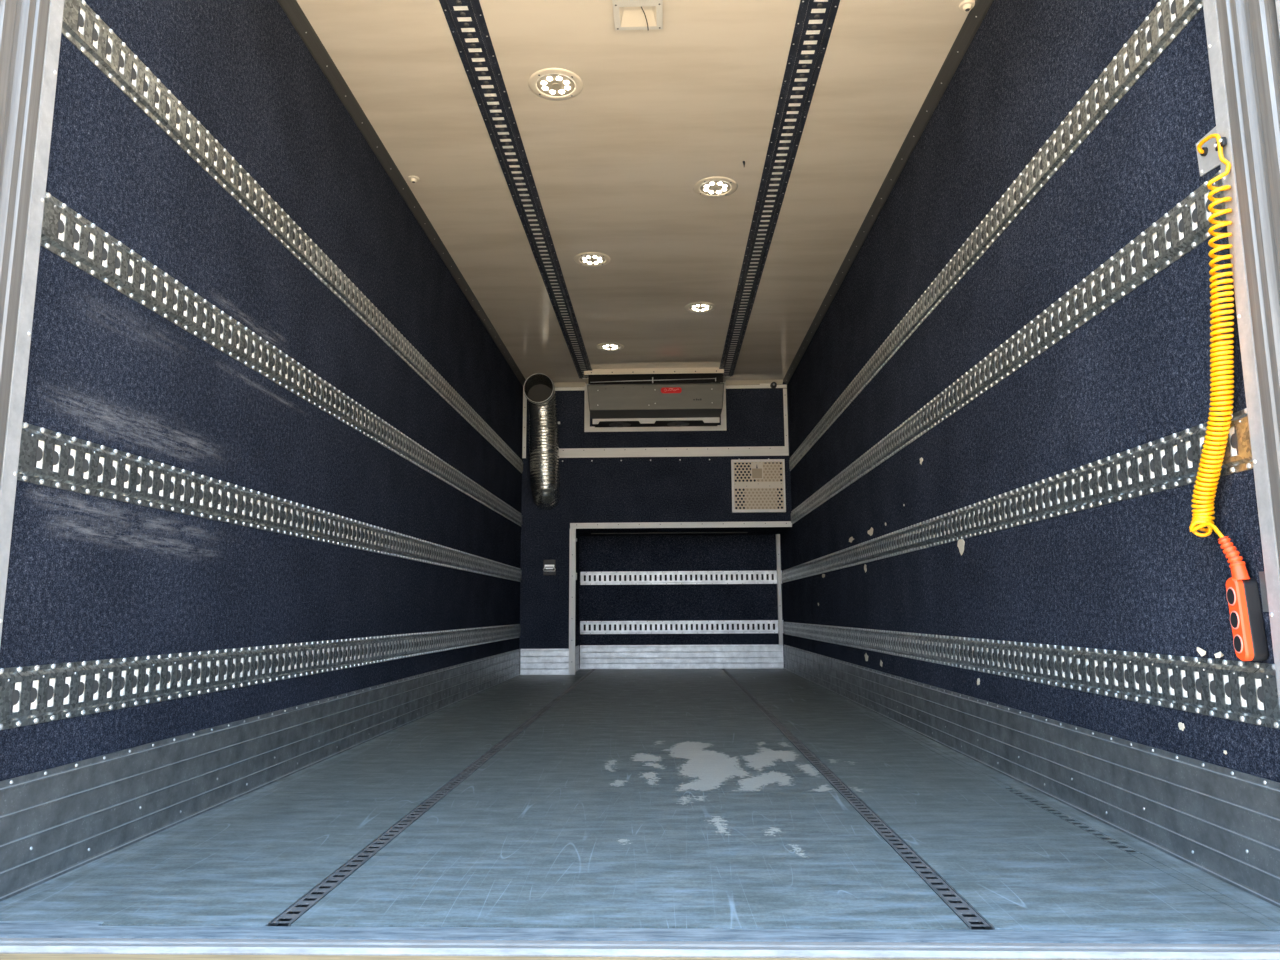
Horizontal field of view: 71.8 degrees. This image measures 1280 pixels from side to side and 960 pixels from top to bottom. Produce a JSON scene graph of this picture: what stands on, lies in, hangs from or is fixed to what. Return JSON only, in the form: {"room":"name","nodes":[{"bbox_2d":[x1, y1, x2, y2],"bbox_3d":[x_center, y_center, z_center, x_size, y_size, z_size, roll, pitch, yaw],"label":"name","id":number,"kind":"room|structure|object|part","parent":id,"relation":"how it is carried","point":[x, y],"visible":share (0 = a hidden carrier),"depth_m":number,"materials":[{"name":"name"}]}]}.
{"room":"cargo space","nodes":[
{"label":"cargo space","id":0,"kind":"room"},
{"bbox_2d":[0,0,522,780],"bbox_3d":[-1.199,0.012,5.313,0.070,2.775,7.240,-1,-8,2],"label":"wall","id":1,"kind":"structure","parent":0,"point":[90,577],"depth_m":2.73,"materials":[{"name":"blue fabric"}]},
{"bbox_2d":[0,0,49,484],"bbox_3d":[-1.294,-0.547,1.746,0.088,2.698,0.126,-1,-8,2],"label":"trim","id":2,"kind":"structure","parent":1,"relation":"attached to","point":[23,23],"depth_m":1.77,"materials":[{"name":"metal"}]},
{"bbox_2d":[0,0,64,644],"bbox_3d":[-1.256,-0.507,1.825,0.018,2.652,0.044,-1,-8,2],"label":"trim","id":3,"kind":"structure","parent":1,"relation":"attached to","point":[56,8],"depth_m":1.80,"materials":[{"name":"metal"}]},
{"bbox_2d":[0,649,519,900],"bbox_3d":[-1.161,1.159,4.775,0.013,0.228,6.283,-1,-8,2],"label":"baseboard","id":4,"kind":"structure","parent":1,"relation":"attached to","point":[57,821],"depth_m":2.38,"materials":[{"name":"metal"}]},
{"bbox_2d":[0,624,520,729],"bbox_3d":[-1.164,0.888,4.814,0.012,0.121,6.282,-1,-8,2],"label":"rail","id":5,"kind":"object","parent":1,"relation":"attached to","point":[29,695],"visible":1,"depth_m":2.38,"materials":[{"name":"metal"}]},
{"bbox_2d":[17,422,521,581],"bbox_3d":[-1.166,0.399,4.887,0.012,0.121,6.282,-1,-8,2],"label":"rail","id":6,"kind":"object","parent":1,"relation":"attached to","point":[50,458],"visible":1,"depth_m":2.46,"materials":[{"name":"metal"}]},
{"bbox_2d":[40,192,521,525],"bbox_3d":[-1.169,-0.096,4.961,0.012,0.121,6.282,-1,-8,2],"label":"rail","id":7,"kind":"object","parent":1,"relation":"attached to","point":[67,234],"visible":1,"depth_m":2.57,"materials":[{"name":"metal"}]},
{"bbox_2d":[62,0,522,472],"bbox_3d":[-1.171,-0.580,5.033,0.012,0.121,6.282,-1,-8,2],"label":"rail","id":8,"kind":"object","parent":1,"relation":"attached to","point":[85,29],"visible":1,"depth_m":2.67,"materials":[{"name":"metal"}]},
{"bbox_2d":[277,0,525,386],"bbox_3d":[-1.158,-1.349,5.089,0.050,0.026,6.400,-1,-8,2],"label":"trim","id":9,"kind":"structure","parent":1,"relation":"attached to","point":[291,8],"depth_m":4.04,"materials":[{"name":"metal"}]},
{"bbox_2d":[0,954,1056,959],"bbox_3d":[-0.036,0.815,1.367,2.660,0.094,0.141,-1,-8,2],"label":"trim","id":10,"kind":"structure","parent":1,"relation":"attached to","point":[2,956],"depth_m":1.45,"materials":[{"name":"metal"}]},
{"bbox_2d":[0,938,1279,959],"bbox_3d":[-0.033,0.834,1.460,2.580,0.124,0.045,-1,-8,2],"label":"trim","id":11,"kind":"structure","parent":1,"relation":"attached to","point":[353,947],"depth_m":1.46,"materials":[{"name":"silver metal"}]},
{"bbox_2d":[0,921,1279,943],"bbox_3d":[-0.031,0.801,1.535,2.520,0.032,0.075,-1,-8,2],"label":"trim","id":12,"kind":"structure","parent":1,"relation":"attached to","point":[8,929],"depth_m":1.52,"materials":[{"name":"grey metal"}]},
{"bbox_2d":[519,529,578,649],"bbox_3d":[-0.841,1.150,8.370,0.455,1.300,0.840,-1,-8,2],"label":"wall","id":13,"kind":"structure","parent":0,"point":[544,599],"depth_m":7.97,"materials":[{"name":"fabric"}]},
{"bbox_2d":[520,649,569,674],"bbox_3d":[-0.845,1.617,7.868,0.443,0.228,0.013,-1,-8,2],"label":"baseboard","id":14,"kind":"structure","parent":13,"relation":"attached to","point":[532,661],"depth_m":7.87,"materials":[{"name":"metal"}]},
{"bbox_2d":[543,560,555,574],"bbox_3d":[-0.818,0.790,7.988,0.116,0.140,0.018,-1,-8,2],"label":"flush latch","id":15,"kind":"object","parent":13,"relation":"attached to","point":[549,566],"visible":1,"depth_m":7.99,"materials":[{"name":"silver metal"}]},
{"bbox_2d":[575,645,579,671],"bbox_3d":[-0.604,1.676,8.269,0.013,0.228,0.749,-1,-8,2],"label":"jamb","id":16,"kind":"object","parent":13,"relation":"attached to","point":[577,652],"visible":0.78,"depth_m":8.43,"materials":[{"name":"metal"}]},
{"bbox_2d":[296,0,974,383],"bbox_3d":[0.057,-1.351,5.448,2.600,0.070,7.300,-1,-8,2],"label":"ceiling","id":17,"kind":"structure","parent":0,"point":[616,165],"depth_m":4.05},
{"bbox_2d":[408,176,418,182],"bbox_3d":[-1.107,-1.466,4.326,0.056,0.020,0.056,-1,-8,2],"label":"plug","id":18,"kind":"object","parent":17,"relation":"attached to","point":[413,179],"visible":1,"depth_m":4.32,"materials":[{"name":"white plastic"}]},
{"bbox_2d":[439,0,591,378],"bbox_3d":[-0.572,-1.375,4.975,0.138,0.016,6.200,-1,-8,2],"label":"ceiling track","id":19,"kind":"object","parent":17,"relation":"attached to","point":[465,19],"visible":0.99,"depth_m":4.03,"materials":[{"name":"metal"}]},
{"bbox_2d":[528,68,582,100],"bbox_3d":[-0.339,-1.590,3.564,0.220,0.009,0.220,-1,-8,2],"label":"recessed light","id":20,"kind":"object","parent":17,"relation":"in","point":[557,84],"visible":1,"depth_m":3.56,"materials":[{"name":"white plastic"}]},
{"bbox_2d":[574,252,609,266],"bbox_3d":[-0.288,-1.327,5.333,0.220,0.009,0.220,-1,-8,2],"label":"recessed light","id":21,"kind":"object","parent":17,"relation":"in","point":[590,259],"visible":1,"depth_m":5.32,"materials":[{"name":"white"}]},
{"bbox_2d":[597,343,623,350],"bbox_3d":[-0.238,-1.065,7.093,0.220,0.009,0.220,-1,-8,2],"label":"recessed light","id":22,"kind":"object","parent":17,"relation":"in","point":[603,346],"visible":1,"depth_m":7.08,"materials":[{"name":"white"}]},
{"bbox_2d":[612,0,662,30],"bbox_3d":[-0.008,-1.654,3.096,0.174,0.022,0.235,-1,-8,2],"label":"housing","id":23,"kind":"object","parent":17,"relation":"attached to","point":[628,14],"visible":1,"depth_m":3.14,"materials":[{"name":"beige plastic"}]},
{"bbox_2d":[584,367,723,374],"bbox_3d":[0.122,-0.948,7.752,1.223,0.050,0.062,-1,-8,2],"label":"bar","id":24,"kind":"object","parent":17,"relation":"attached to","point":[710,369],"visible":1,"depth_m":7.72,"materials":[{"name":"white metal"}]},
{"bbox_2d":[587,373,723,426],"bbox_3d":[0.143,-0.717,7.975,1.214,0.442,0.403,-1,-8,2],"label":"air conditioner","id":25,"kind":"object","parent":17,"relation":"hanging from","point":[691,399],"visible":0.98,"depth_m":7.81,"materials":[{"name":"grey plastic"}]},
{"bbox_3d":[0.115,-0.880,7.819,1.114,0.055,0.026,-1,-8,2],"label":"drip rod","id":26,"kind":"part","parent":25,"relation":"part of","materials":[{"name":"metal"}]},
{"bbox_3d":[0.143,-0.567,7.957,1.166,0.042,0.395,-1,-8,2],"label":"panel","id":27,"kind":"part","parent":25,"relation":"part of","materials":[{"name":"grey metal"}]},
{"bbox_3d":[0.139,-0.906,7.882,1.200,0.090,0.008,-1,-8,2],"label":"gap plate","id":28,"kind":"part","parent":25,"relation":"part of","materials":[{"name":"metal"}]},
{"bbox_2d":[685,302,715,312],"bbox_3d":[0.422,-1.204,6.184,0.220,0.009,0.220,-1,-8,2],"label":"recessed light","id":29,"kind":"object","parent":17,"relation":"in","point":[696,307],"visible":1,"depth_m":6.17,"materials":[{"name":"white"}]},
{"bbox_2d":[693,177,736,197],"bbox_3d":[0.378,-1.464,4.434,0.220,0.009,0.220,-1,-8,2],"label":"recessed light","id":30,"kind":"object","parent":17,"relation":"in","point":[711,187],"visible":1,"depth_m":4.43,"materials":[{"name":"white plastic"}]},
{"bbox_2d":[719,0,839,376],"bbox_3d":[0.682,-1.387,4.940,0.138,0.016,6.200,-1,-8,2],"label":"ceiling track","id":31,"kind":"object","parent":17,"relation":"attached to","point":[815,19],"visible":0.98,"depth_m":4.04,"materials":[{"name":"metal"}]},
{"bbox_2d":[959,0,974,11],"bbox_3d":[1.150,-1.660,3.106,0.056,0.020,0.056,-1,-8,2],"label":"plug","id":32,"kind":"object","parent":17,"relation":"attached to","point":[967,5],"visible":1,"depth_m":3.10,"materials":[{"name":"white plastic"}]},
{"bbox_2d":[0,668,1279,930],"bbox_3d":[0.073,1.375,5.088,2.560,0.120,7.430,-1,-8,2],"label":"floor","id":33,"kind":"structure","parent":0,"point":[640,798],"depth_m":2.18,"materials":[{"name":"metal"}]},
{"bbox_2d":[266,669,595,925],"bbox_3d":[-0.546,1.333,5.094,0.042,0.031,7.106,-1,-8,2],"label":"floor track","id":34,"kind":"object","parent":33,"relation":"on","point":[313,896],"visible":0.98,"depth_m":2.20,"materials":[{"name":"metal"}]},
{"bbox_2d":[721,669,993,929],"bbox_3d":[0.702,1.321,5.060,0.042,0.031,7.106,-1,-8,2],"label":"floor track","id":35,"kind":"object","parent":33,"relation":"on","point":[971,918],"visible":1,"depth_m":2.16,"materials":[{"name":"metal"}]},
{"bbox_2d":[1003,787,1138,853],"bbox_3d":[1.141,0.924,2.398,0.028,0.030,0.780,-1,-8,2],"label":"floor track","id":36,"kind":"object","parent":33,"relation":"on","point":[1032,799],"visible":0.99,"depth_m":2.33,"materials":[{"name":"grey metal"}]},
{"bbox_2d":[521,382,791,535],"bbox_3d":[0.154,-0.172,8.537,2.460,1.355,0.840,-1,-8,2],"label":"wall","id":37,"kind":"structure","parent":0,"point":[602,489],"depth_m":8.10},
{"bbox_2d":[522,391,526,457],"bbox_3d":[-1.070,-0.515,8.196,0.034,0.635,0.006,-1,-8,2],"label":"trim","id":38,"kind":"structure","parent":37,"relation":"attached to","point":[524,397],"depth_m":8.19,"materials":[{"name":"silver metal"}]},
{"bbox_2d":[523,373,559,510],"bbox_3d":[-0.875,-0.333,7.962,0.306,1.183,0.409,-1,-8,2],"label":"air duct","id":39,"kind":"object","parent":37,"relation":"attached to","point":[539,389],"visible":1,"depth_m":7.90,"materials":[{"name":"silver metal"}]},
{"bbox_2d":[523,387,584,390],"bbox_3d":[-0.797,-0.847,8.238,0.583,0.032,0.004,-1,-8,2],"label":"trim","id":40,"kind":"structure","parent":37,"relation":"attached to","point":[556,388],"depth_m":8.23,"materials":[{"name":"white metal"}]},
{"bbox_2d":[569,529,575,674],"bbox_3d":[-0.609,1.079,7.941,0.054,1.288,0.014,-1,-8,2],"label":"trim","id":41,"kind":"structure","parent":37,"relation":"attached to","point":[572,548],"depth_m":7.94,"materials":[{"name":"grey metal"}]},
{"bbox_2d":[584,382,726,431],"bbox_3d":[0.140,-0.676,8.184,1.310,0.459,0.006,-1,-8,2],"label":"trim","id":42,"kind":"structure","parent":37,"relation":"attached to","point":[722,427],"depth_m":8.16,"materials":[{"name":"white metal"}]},
{"bbox_2d":[553,380,782,386],"bbox_3d":[0.138,-0.893,8.189,2.360,0.030,0.059,-1,-8,2],"label":"trim","id":43,"kind":"structure","parent":37,"relation":"attached to","point":[728,382],"depth_m":8.18,"materials":[{"name":"white metal"}]},
{"bbox_2d":[591,532,747,533],"bbox_3d":[0.279,0.508,8.478,1.500,0.006,0.030,-1,-8,2],"label":"trim","id":44,"kind":"structure","parent":37,"relation":"attached to","point":[673,532],"depth_m":8.47,"materials":[{"name":"black metal"}]},
{"bbox_2d":[558,446,788,457],"bbox_3d":[0.296,-0.257,8.117,2.128,0.087,0.006,-1,-8,2],"label":"trim","id":45,"kind":"structure","parent":37,"relation":"attached to","point":[761,450],"depth_m":8.12,"materials":[{"name":"silver metal"}]},
{"bbox_2d":[570,521,791,528],"bbox_3d":[0.368,0.408,8.017,2.010,0.052,0.006,-1,-8,2],"label":"trim","id":46,"kind":"structure","parent":37,"relation":"attached to","point":[763,523],"depth_m":8.02,"materials":[{"name":"silver metal"}]},
{"bbox_2d":[726,385,786,388],"bbox_3d":[1.075,-0.865,8.186,0.563,0.032,0.004,-1,-8,2],"label":"trim","id":47,"kind":"structure","parent":37,"relation":"attached to","point":[727,386],"depth_m":8.19,"materials":[{"name":"white metal"}]},
{"bbox_2d":[731,459,785,512],"bbox_3d":[1.074,0.054,8.024,0.482,0.483,0.054,-1,-8,2],"label":"air vent","id":48,"kind":"object","parent":37,"relation":"in","point":[760,495],"visible":1,"depth_m":8.01,"materials":[{"name":"beige metal"}]},
{"bbox_3d":[1.063,-0.084,8.022,0.107,0.150,0.010,-1,-8,2],"label":"lock plate","id":49,"kind":"part","parent":48,"relation":"part of","materials":[{"name":"beige metal"}]},
{"bbox_3d":[1.073,-0.074,8.027,0.444,0.185,0.003,-1,-8,2],"label":"perforated plate","id":50,"kind":"part","parent":48,"relation":"part of","materials":[{"name":"beige metal"}]},
{"bbox_3d":[1.075,0.169,7.991,0.444,0.194,0.003,-1,-8,2],"label":"perforated plate","id":51,"kind":"part","parent":48,"relation":"part of","materials":[{"name":"beige metal"}]},
{"bbox_3d":[1.113,0.059,8.034,0.320,0.420,0.029,-1,-8,2],"label":"panel","id":52,"kind":"part","parent":48,"relation":"part of","materials":[{"name":"beige metal"}]},
{"bbox_2d":[760,382,776,388],"bbox_3d":[1.185,-0.882,8.160,0.155,0.073,0.046,-1,-8,2],"label":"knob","id":53,"kind":"object","parent":37,"relation":"attached to","point":[773,385],"visible":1,"depth_m":8.17,"materials":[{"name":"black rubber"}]},
{"bbox_2d":[783,388,787,445],"bbox_3d":[1.341,-0.578,8.135,0.034,0.543,0.006,-1,-8,2],"label":"trim","id":54,"kind":"structure","parent":37,"relation":"attached to","point":[784,389],"depth_m":8.13,"materials":[{"name":"silver metal"}]},
{"bbox_2d":[579,534,783,667],"bbox_3d":[0.400,1.196,8.721,2.005,1.300,0.060,-1,-8,2],"label":"wall","id":55,"kind":"structure","parent":0,"point":[658,602],"depth_m":8.71,"materials":[{"name":"fabric"}]},
{"bbox_2d":[580,570,781,584],"bbox_3d":[0.404,0.963,8.719,1.988,0.130,0.011,-1,-8,2],"label":"rail","id":56,"kind":"object","parent":55,"relation":"attached to","point":[621,577],"visible":1,"depth_m":8.72,"materials":[{"name":"metal"}]},
{"bbox_2d":[580,644,783,668],"bbox_3d":[0.403,1.720,8.605,1.979,0.228,0.013,-1,-8,2],"label":"baseboard","id":57,"kind":"structure","parent":55,"relation":"attached to","point":[591,656],"depth_m":8.61,"materials":[{"name":"metal"}]},
{"bbox_2d":[580,620,783,633],"bbox_3d":[0.406,1.440,8.648,1.988,0.127,0.011,-1,-8,2],"label":"rail","id":58,"kind":"object","parent":55,"relation":"attached to","point":[706,626],"visible":1,"depth_m":8.65,"materials":[{"name":"metal"}]},
{"bbox_2d":[781,0,1279,782],"bbox_3d":[1.329,-0.011,5.242,0.072,2.775,7.240,-1,-8,2],"label":"wall","id":59,"kind":"structure","parent":0,"point":[1131,575],"depth_m":2.71,"materials":[{"name":"blue fabric"}]},
{"bbox_2d":[776,534,782,644],"bbox_3d":[1.361,1.065,8.642,0.036,1.071,0.054,-1,-8,2],"label":"post","id":60,"kind":"object","parent":59,"relation":"attached to","point":[778,556],"visible":1,"depth_m":8.62,"materials":[{"name":"grey metal"}]},
{"bbox_2d":[868,527,872,535],"bbox_3d":[1.288,0.290,4.942,0.002,0.045,0.138,-1,-8,2],"label":"chip","id":61,"kind":"object","parent":59,"relation":"attached to","point":[870,529],"depth_m":4.94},
{"bbox_2d":[783,0,992,383],"bbox_3d":[1.251,-1.372,5.022,0.050,0.026,6.400,-1,-8,2],"label":"trim","id":62,"kind":"structure","parent":59,"relation":"attached to","point":[976,15],"depth_m":4.05,"materials":[{"name":"metal"}]},
{"bbox_2d":[957,539,964,554],"bbox_3d":[1.245,0.258,3.428,0.002,0.068,0.084,-1,-8,2],"label":"chip","id":63,"kind":"object","parent":59,"relation":"attached to","point":[961,542],"depth_m":3.42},
{"bbox_2d":[789,0,1202,470],"bbox_3d":[1.276,-0.602,4.967,0.012,0.121,6.286,-1,-8,2],"label":"rail","id":64,"kind":"object","parent":59,"relation":"attached to","point":[1168,18],"visible":1,"depth_m":2.64,"materials":[{"name":"metal"}]},
{"bbox_2d":[791,170,1225,523],"bbox_3d":[1.278,-0.118,4.895,0.012,0.121,6.286,-1,-8,2],"label":"rail","id":65,"kind":"object","parent":59,"relation":"attached to","point":[1186,225],"visible":1,"depth_m":2.52,"materials":[{"name":"metal"}]},
{"bbox_2d":[782,408,1252,582],"bbox_3d":[1.291,0.430,5.181,0.012,0.121,7.014,-1,-8,2],"label":"rail","id":66,"kind":"object","parent":59,"relation":"attached to","point":[1171,461],"visible":0.99,"depth_m":2.48,"materials":[{"name":"metal"}]},
{"bbox_2d":[783,622,1279,728],"bbox_3d":[1.294,0.919,5.108,0.012,0.121,7.014,-1,-8,2],"label":"rail","id":67,"kind":"object","parent":59,"relation":"attached to","point":[1242,691],"visible":1,"depth_m":2.30,"materials":[{"name":"metal"}]},
{"bbox_2d":[1197,647,1205,655],"bbox_3d":[1.193,0.365,1.878,0.016,0.020,0.017,-6,-10,36],"label":"crumb","id":68,"kind":"object","parent":67,"relation":"on","point":[1201,652],"visible":1,"depth_m":1.88,"materials":[{"name":"white"}]},
{"bbox_2d":[1214,651,1223,657],"bbox_3d":[1.190,0.359,1.817,0.018,0.013,0.012,-5,-10,28],"label":"crumb","id":69,"kind":"object","parent":67,"relation":"on","point":[1220,654],"visible":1,"depth_m":1.81,"materials":[{"name":"white"}]},
{"bbox_2d":[784,645,1279,907],"bbox_3d":[1.294,1.192,5.087,0.013,0.228,7.052,-1,-8,2],"label":"baseboard","id":70,"kind":"structure","parent":59,"relation":"attached to","point":[1222,822],"depth_m":2.29,"materials":[{"name":"metal"}]},
{"bbox_2d":[1178,722,1184,730],"bbox_3d":[1.208,0.550,1.972,0.002,0.018,0.021,-1,-8,2],"label":"chip","id":71,"kind":"object","parent":59,"relation":"attached to","point":[1181,725],"depth_m":1.97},
{"bbox_2d":[1196,126,1219,175],"bbox_3d":[1.189,-0.684,1.847,0.009,0.086,0.086,-1,-8,2],"label":"cable plate","id":72,"kind":"object","parent":59,"relation":"attached to","point":[1209,160],"visible":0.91,"depth_m":1.85,"materials":[{"name":"metal"}]},
{"bbox_2d":[1214,137,1226,150],"bbox_3d":[1.168,-0.677,1.781,0.011,0.018,0.026,-1,-8,2],"label":"clip","id":73,"kind":"object","parent":72,"relation":"attached to","point":[1222,140],"visible":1,"depth_m":1.77,"materials":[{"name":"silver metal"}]},
{"bbox_2d":[1189,134,1267,660],"bbox_3d":[1.167,-0.177,1.790,0.059,1.065,0.204,0,-8,-2],"label":"pendant","id":74,"kind":"object","parent":72,"relation":"hanging from","point":[1243,597],"visible":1,"depth_m":1.75,"materials":[{"name":"yellow plastic"}]},
{"bbox_2d":[1202,0,1279,709],"bbox_3d":[1.183,-0.530,1.757,0.018,2.652,0.044,-1,-8,2],"label":"trim","id":75,"kind":"structure","parent":59,"relation":"attached to","point":[1241,292],"depth_m":1.72,"materials":[{"name":"metal"}]},
{"bbox_2d":[1216,0,1279,568],"bbox_3d":[1.216,-0.570,1.676,0.088,2.698,0.126,-1,-8,2],"label":"trim","id":76,"kind":"structure","parent":59,"relation":"attached to","point":[1249,30],"depth_m":1.67,"materials":[{"name":"metal"}]},
{"bbox_2d":[1259,571,1268,611],"bbox_3d":[1.197,0.213,1.688,0.001,0.077,0.036,-1,-8,2],"label":"grey patch","id":77,"kind":"object","parent":59,"relation":"attached to","point":[1261,573],"visible":0.43,"depth_m":1.70,"materials":[{"name":"metal"}]},
{"bbox_2d":[1275,0,1279,35],"bbox_3d":[1.203,-0.547,1.568,0.079,2.735,0.070,-1,-8,2],"label":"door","id":78,"kind":"structure","parent":59,"relation":"in","point":[1277,2],"depth_m":1.64,"materials":[{"name":"metal"}]}
]}

